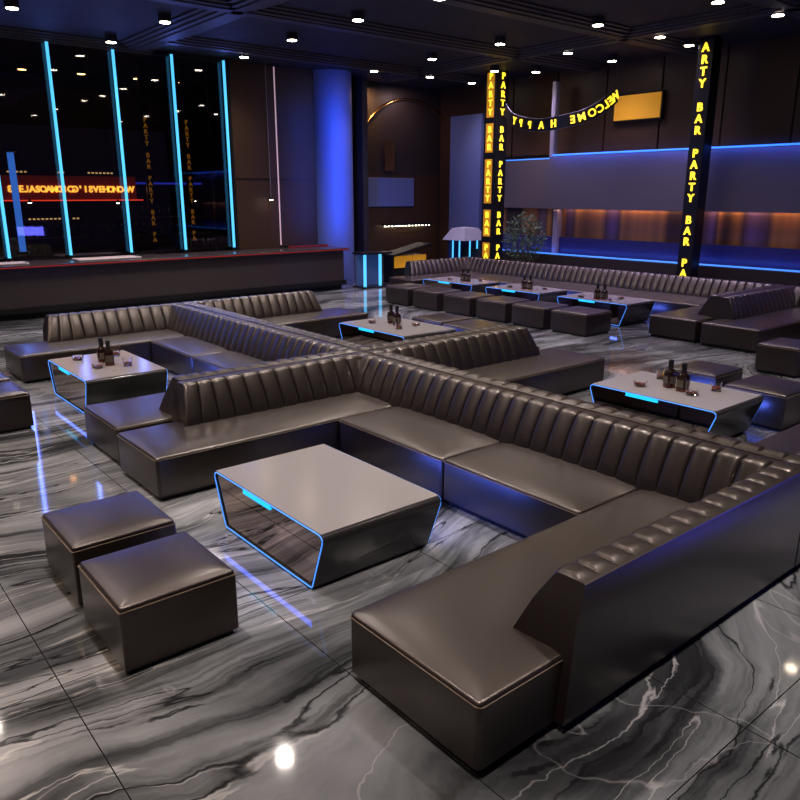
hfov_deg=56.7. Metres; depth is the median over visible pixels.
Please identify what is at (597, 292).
liquor bottle
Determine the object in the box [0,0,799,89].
ceiling
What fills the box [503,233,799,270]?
trim
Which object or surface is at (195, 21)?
trim
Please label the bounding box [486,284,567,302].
table
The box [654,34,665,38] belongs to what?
recessed light
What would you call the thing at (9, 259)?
tube
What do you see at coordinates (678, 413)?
light
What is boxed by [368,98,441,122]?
trim
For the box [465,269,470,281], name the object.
liquor bottle
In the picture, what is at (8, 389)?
seat cushion
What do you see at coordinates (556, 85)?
trim
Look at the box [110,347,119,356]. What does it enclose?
glass
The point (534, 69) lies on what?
recessed light
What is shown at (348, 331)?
light
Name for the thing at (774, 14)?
recessed light
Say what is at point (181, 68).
strip
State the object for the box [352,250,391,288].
display stand
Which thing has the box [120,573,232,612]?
piping
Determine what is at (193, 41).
trim
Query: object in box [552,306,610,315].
seat cushion
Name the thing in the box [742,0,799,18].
trim
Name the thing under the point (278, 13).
trim
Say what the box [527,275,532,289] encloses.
liquor bottle
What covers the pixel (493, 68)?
recessed light
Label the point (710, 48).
pillar
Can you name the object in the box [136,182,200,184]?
trim
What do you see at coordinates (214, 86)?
trim
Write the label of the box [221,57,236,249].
tube
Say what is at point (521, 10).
trim
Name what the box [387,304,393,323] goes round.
liquor bottle
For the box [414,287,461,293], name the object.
seat cushion
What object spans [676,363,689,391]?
liquor bottle
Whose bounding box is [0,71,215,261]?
wall
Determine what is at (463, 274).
liquor bottle
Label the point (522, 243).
potted plant
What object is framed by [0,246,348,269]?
countertop
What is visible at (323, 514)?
table
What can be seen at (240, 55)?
recessed light
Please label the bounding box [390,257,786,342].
sectional sofa
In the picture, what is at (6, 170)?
plate
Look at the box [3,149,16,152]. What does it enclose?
socket
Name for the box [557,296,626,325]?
light
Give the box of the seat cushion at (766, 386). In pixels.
[725,374,799,397]
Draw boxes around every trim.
[0,25,155,54]
[120,0,288,51]
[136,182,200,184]
[149,0,605,71]
[158,36,485,84]
[204,65,232,250]
[236,178,316,179]
[351,76,368,266]
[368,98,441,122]
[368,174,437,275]
[379,4,799,81]
[427,0,698,56]
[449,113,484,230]
[463,248,799,285]
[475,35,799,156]
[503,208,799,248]
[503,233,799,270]
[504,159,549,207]
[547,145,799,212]
[549,81,560,156]
[551,209,562,252]
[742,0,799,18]
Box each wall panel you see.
[368,177,413,206]
[385,141,394,170]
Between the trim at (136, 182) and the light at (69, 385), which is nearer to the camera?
the light at (69, 385)
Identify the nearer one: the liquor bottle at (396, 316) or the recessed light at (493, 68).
the liquor bottle at (396, 316)
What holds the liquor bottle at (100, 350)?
on the table at (77, 383)
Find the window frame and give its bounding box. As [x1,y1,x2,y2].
[150,50,238,249]
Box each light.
[3,0,19,9]
[48,360,85,412]
[104,34,116,43]
[158,12,171,23]
[214,472,322,587]
[239,54,248,57]
[286,32,297,41]
[339,323,403,339]
[351,10,364,21]
[394,254,425,267]
[423,279,471,290]
[427,52,436,59]
[486,287,538,300]
[490,65,498,71]
[494,36,505,45]
[531,66,540,72]
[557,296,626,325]
[590,384,715,430]
[591,16,604,26]
[607,54,617,61]
[612,89,665,122]
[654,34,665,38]
[683,37,695,46]
[710,0,725,3]
[770,13,785,16]
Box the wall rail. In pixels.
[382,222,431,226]
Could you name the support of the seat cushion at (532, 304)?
on the stool at (532, 314)
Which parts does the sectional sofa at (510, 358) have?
backrest, seat, backrest, seat, backrest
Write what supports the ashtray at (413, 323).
on the table at (362, 332)
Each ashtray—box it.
[71,355,83,360]
[91,362,103,368]
[368,319,375,322]
[412,322,420,325]
[633,380,646,386]
[686,388,699,395]
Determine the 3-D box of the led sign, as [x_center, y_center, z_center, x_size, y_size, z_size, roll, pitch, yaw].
[-8.556,-5.541,19.453,3.600,0.630,0.164,-12,20,-38]
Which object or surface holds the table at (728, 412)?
on the floor
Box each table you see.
[48,350,167,412]
[214,444,440,587]
[339,316,455,345]
[423,276,499,292]
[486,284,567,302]
[557,292,654,325]
[590,371,763,436]
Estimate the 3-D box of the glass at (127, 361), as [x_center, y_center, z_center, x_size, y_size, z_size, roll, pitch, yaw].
[-3.508,-0.491,9.555,0.122,0.110,0.122,13,20,40]
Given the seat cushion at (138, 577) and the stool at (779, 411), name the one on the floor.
the stool at (779, 411)
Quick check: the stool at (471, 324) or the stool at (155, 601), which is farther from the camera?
the stool at (471, 324)
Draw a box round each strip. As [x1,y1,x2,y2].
[135,59,158,253]
[178,64,197,251]
[503,249,799,271]
[506,158,549,160]
[552,143,799,155]
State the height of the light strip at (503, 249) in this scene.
0.038 m
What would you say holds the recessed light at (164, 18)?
in the ceiling
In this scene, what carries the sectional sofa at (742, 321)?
on the floor
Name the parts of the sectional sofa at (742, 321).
seat, backrest, backrest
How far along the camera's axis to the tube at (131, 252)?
17.48 m
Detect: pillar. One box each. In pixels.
[481,70,508,259]
[676,36,722,276]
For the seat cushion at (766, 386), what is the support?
on the stool at (779, 411)
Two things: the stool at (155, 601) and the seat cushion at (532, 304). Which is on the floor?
the stool at (155, 601)
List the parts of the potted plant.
stem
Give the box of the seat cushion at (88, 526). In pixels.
[42,491,173,550]
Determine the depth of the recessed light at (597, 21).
14.29 m
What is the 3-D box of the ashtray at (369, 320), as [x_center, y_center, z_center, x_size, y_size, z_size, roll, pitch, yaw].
[-0.481,-1.352,12.752,0.144,0.058,0.144,-4,16,-13]
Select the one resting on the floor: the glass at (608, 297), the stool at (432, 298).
the stool at (432, 298)
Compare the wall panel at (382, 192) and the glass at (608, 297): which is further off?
the wall panel at (382, 192)
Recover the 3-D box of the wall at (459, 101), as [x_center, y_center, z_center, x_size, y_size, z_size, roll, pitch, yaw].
[9.203,-4.874,16.246,0.200,5.900,24.400,-12,20,-38]
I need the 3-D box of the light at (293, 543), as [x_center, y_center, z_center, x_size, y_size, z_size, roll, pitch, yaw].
[-0.999,0.940,5.451,0.010,0.443,1.554,-12,20,-38]
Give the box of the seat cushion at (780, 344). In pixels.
[758,337,799,350]
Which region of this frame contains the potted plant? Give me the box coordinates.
[501,212,546,261]
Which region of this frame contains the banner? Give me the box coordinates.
[503,56,618,131]
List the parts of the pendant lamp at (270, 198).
cord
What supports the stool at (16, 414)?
on the floor
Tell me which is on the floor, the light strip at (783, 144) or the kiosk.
the kiosk
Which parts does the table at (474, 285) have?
panel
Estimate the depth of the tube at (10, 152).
17.34 m
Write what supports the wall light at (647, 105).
attached to the wall at (459, 101)
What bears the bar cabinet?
on the floor
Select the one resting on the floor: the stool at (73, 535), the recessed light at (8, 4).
the stool at (73, 535)
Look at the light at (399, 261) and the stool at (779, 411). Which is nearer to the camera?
the stool at (779, 411)
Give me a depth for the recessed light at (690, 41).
16.26 m
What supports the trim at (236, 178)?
attached to the wall at (257, 215)
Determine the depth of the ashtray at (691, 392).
8.13 m
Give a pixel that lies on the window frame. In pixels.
(157, 52)
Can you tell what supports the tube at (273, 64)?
on the bar counter at (38, 288)
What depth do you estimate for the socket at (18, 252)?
17.63 m
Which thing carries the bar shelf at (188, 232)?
on the floor
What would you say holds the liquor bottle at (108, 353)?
on the table at (77, 383)
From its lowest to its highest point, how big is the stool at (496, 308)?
0.456 m
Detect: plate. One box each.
[5,169,29,174]
[56,170,70,175]
[71,216,81,235]
[86,171,115,176]
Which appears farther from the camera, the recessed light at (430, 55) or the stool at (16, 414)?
the recessed light at (430, 55)
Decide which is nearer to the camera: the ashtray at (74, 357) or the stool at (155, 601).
the stool at (155, 601)
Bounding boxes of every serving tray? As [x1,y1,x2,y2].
[0,261,28,265]
[72,255,141,260]
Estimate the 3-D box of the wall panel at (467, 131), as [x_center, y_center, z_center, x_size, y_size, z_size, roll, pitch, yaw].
[2.190,-7.085,24.023,0.300,4.000,1.400,-12,20,-38]
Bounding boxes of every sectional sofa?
[3,303,361,462]
[117,351,799,771]
[181,290,538,351]
[365,326,799,568]
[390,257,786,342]
[700,285,799,352]
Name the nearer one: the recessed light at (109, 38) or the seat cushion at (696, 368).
the seat cushion at (696, 368)
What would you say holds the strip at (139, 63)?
on the floor
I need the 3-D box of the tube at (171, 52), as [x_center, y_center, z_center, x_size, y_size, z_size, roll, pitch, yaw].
[-5.475,-6.061,18.373,0.125,4.750,0.125,-12,20,-38]
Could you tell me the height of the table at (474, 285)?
0.450 m
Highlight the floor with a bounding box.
[0,276,799,799]
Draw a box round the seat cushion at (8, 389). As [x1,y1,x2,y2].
[0,381,28,398]
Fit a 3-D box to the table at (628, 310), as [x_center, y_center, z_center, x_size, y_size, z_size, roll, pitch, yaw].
[4.372,-1.954,15.872,1.016,0.450,1.759,-12,20,-38]
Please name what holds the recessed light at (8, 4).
in the ceiling
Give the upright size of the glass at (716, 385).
0.110 m
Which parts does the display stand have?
panel, board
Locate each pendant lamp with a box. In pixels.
[265,70,272,199]
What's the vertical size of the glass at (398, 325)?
0.110 m
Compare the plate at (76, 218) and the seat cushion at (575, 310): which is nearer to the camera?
the seat cushion at (575, 310)
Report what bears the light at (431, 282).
attached to the table at (474, 285)
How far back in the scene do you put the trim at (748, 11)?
15.96 m
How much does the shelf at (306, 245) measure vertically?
0.050 m
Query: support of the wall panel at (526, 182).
attached to the wall at (459, 101)
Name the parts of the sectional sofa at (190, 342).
seat, backrest, seat, seat, seat, backrest, backrest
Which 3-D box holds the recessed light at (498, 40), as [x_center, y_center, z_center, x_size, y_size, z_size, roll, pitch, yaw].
[2.187,-7.845,16.206,0.247,0.153,0.247,-12,20,-38]
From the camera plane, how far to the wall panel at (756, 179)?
18.09 m
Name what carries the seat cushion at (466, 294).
on the stool at (464, 303)
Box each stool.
[0,372,11,381]
[0,381,33,433]
[41,491,175,604]
[78,532,238,672]
[386,283,431,305]
[412,313,472,325]
[413,287,461,310]
[443,291,494,316]
[443,319,505,330]
[476,296,529,322]
[511,301,568,329]
[550,306,611,336]
[674,360,743,386]
[724,374,799,431]
[754,337,799,377]
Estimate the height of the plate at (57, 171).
0.139 m
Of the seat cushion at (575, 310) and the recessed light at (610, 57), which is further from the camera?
the recessed light at (610, 57)
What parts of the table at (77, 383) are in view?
panel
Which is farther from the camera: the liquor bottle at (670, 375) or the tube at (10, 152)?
the tube at (10, 152)
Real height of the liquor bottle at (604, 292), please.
0.322 m
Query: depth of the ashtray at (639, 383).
8.52 m
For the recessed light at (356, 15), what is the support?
in the ceiling
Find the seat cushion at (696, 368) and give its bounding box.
[674,360,742,377]
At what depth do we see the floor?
4.04 m
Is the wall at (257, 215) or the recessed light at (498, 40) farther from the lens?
the wall at (257, 215)
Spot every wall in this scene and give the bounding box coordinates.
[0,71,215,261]
[225,60,317,249]
[367,82,440,258]
[439,46,799,258]
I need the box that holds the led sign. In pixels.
[0,175,136,201]
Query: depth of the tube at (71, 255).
16.61 m
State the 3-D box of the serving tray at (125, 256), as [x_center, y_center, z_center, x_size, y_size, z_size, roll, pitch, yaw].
[-6.800,-3.293,17.223,1.420,0.031,0.620,-12,20,-38]
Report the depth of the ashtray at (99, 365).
9.41 m
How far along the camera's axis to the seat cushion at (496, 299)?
15.73 m
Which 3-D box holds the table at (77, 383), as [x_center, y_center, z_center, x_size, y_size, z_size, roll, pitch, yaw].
[-3.839,-0.254,9.746,1.016,0.450,1.569,-12,20,-38]
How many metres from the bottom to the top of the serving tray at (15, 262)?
0.031 m
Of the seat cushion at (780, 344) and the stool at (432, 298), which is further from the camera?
the stool at (432, 298)
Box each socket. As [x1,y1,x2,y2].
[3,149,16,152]
[17,251,29,254]
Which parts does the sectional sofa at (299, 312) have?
backrest, backrest, seat, backrest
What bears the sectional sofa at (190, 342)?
on the floor
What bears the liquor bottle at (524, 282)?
on the table at (537, 293)
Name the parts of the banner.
edge trim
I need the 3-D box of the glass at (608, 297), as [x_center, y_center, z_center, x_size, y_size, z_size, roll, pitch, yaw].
[4.333,-2.106,15.369,0.122,0.110,0.122,-6,17,-20]
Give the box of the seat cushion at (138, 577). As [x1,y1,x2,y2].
[79,532,233,611]
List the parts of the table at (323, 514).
panel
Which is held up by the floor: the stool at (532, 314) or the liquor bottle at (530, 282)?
the stool at (532, 314)
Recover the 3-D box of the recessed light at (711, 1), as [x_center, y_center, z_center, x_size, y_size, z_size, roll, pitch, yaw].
[5.432,-6.859,12.658,0.247,0.153,0.247,-12,20,-38]
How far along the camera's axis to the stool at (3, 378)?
9.05 m
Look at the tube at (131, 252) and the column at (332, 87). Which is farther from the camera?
the column at (332, 87)
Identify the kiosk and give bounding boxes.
[442,227,480,257]
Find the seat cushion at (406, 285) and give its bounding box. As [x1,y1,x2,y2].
[387,283,431,288]
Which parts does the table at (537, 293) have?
panel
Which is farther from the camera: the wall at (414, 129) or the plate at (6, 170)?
the wall at (414, 129)
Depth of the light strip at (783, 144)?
17.96 m
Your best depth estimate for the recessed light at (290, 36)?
15.70 m
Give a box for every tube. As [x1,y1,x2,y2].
[0,181,12,261]
[3,149,29,254]
[45,42,73,258]
[111,49,134,254]
[168,50,188,252]
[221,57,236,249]
[272,63,281,247]
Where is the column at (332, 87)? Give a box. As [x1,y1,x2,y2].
[313,69,354,284]
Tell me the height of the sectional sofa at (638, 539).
0.813 m
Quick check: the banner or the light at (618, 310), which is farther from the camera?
the banner
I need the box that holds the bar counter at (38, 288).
[0,246,348,320]
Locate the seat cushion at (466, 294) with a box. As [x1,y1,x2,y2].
[444,291,494,297]
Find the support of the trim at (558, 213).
attached to the wall at (459, 101)
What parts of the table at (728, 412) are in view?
panel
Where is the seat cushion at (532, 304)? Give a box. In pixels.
[513,301,568,308]
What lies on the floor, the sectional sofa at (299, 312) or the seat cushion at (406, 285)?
the sectional sofa at (299, 312)
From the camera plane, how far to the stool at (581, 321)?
14.18 m
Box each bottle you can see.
[97,338,105,362]
[104,340,114,365]
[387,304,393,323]
[393,306,400,324]
[460,268,465,280]
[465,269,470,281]
[521,275,526,288]
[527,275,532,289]
[594,284,600,298]
[601,284,607,299]
[663,359,676,387]
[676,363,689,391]
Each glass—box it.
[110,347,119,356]
[122,357,131,366]
[395,322,402,328]
[606,295,611,300]
[656,369,665,379]
[711,380,722,391]
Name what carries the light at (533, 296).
attached to the table at (537, 293)
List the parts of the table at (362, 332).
panel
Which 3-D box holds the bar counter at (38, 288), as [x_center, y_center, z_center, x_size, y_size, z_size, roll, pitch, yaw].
[-8.118,-2.437,16.346,16.400,1.150,1.215,-12,20,-38]
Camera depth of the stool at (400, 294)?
17.99 m
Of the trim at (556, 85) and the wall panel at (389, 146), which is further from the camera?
the wall panel at (389, 146)
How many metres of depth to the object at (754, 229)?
18.79 m
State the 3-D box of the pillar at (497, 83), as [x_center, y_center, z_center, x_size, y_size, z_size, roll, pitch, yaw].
[2.724,-6.334,21.525,0.520,5.890,0.520,-12,20,-38]
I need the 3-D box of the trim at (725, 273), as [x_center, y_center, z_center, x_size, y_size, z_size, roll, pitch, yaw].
[8.797,-2.407,16.650,0.930,0.930,20.500,-12,20,-38]
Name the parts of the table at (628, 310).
panel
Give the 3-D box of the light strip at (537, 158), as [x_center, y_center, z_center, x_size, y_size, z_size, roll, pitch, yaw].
[3.741,-7.062,21.792,0.038,0.031,2.103,-11,19,-35]
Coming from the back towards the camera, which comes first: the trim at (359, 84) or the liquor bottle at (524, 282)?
the trim at (359, 84)
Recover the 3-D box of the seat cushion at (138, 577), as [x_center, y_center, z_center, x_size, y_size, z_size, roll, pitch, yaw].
[-1.480,1.001,4.496,0.692,0.046,0.702,-12,20,-38]
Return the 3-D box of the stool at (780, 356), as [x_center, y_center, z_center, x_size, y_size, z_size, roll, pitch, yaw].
[5.861,-0.659,11.220,0.751,0.466,0.631,-12,20,-38]
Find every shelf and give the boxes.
[2,232,211,257]
[284,244,327,247]
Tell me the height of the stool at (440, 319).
0.456 m
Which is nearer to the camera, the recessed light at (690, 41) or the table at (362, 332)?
the table at (362, 332)
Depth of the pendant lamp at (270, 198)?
19.73 m
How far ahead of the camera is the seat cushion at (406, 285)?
18.07 m
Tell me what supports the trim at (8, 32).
attached to the ceiling
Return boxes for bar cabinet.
[382,242,430,282]
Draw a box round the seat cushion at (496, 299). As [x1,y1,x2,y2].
[477,296,529,303]
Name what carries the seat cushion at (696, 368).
on the stool at (700, 371)
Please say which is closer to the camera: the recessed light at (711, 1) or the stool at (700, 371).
the stool at (700, 371)
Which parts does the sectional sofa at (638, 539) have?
seat, backrest, seat, seat, seat, backrest, backrest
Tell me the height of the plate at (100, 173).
0.139 m
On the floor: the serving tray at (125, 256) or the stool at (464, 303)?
the stool at (464, 303)
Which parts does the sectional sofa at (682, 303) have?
seat, backrest, seat, seat, backrest, seat, seat, backrest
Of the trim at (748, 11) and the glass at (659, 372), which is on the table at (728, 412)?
the glass at (659, 372)
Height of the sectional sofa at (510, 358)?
0.813 m

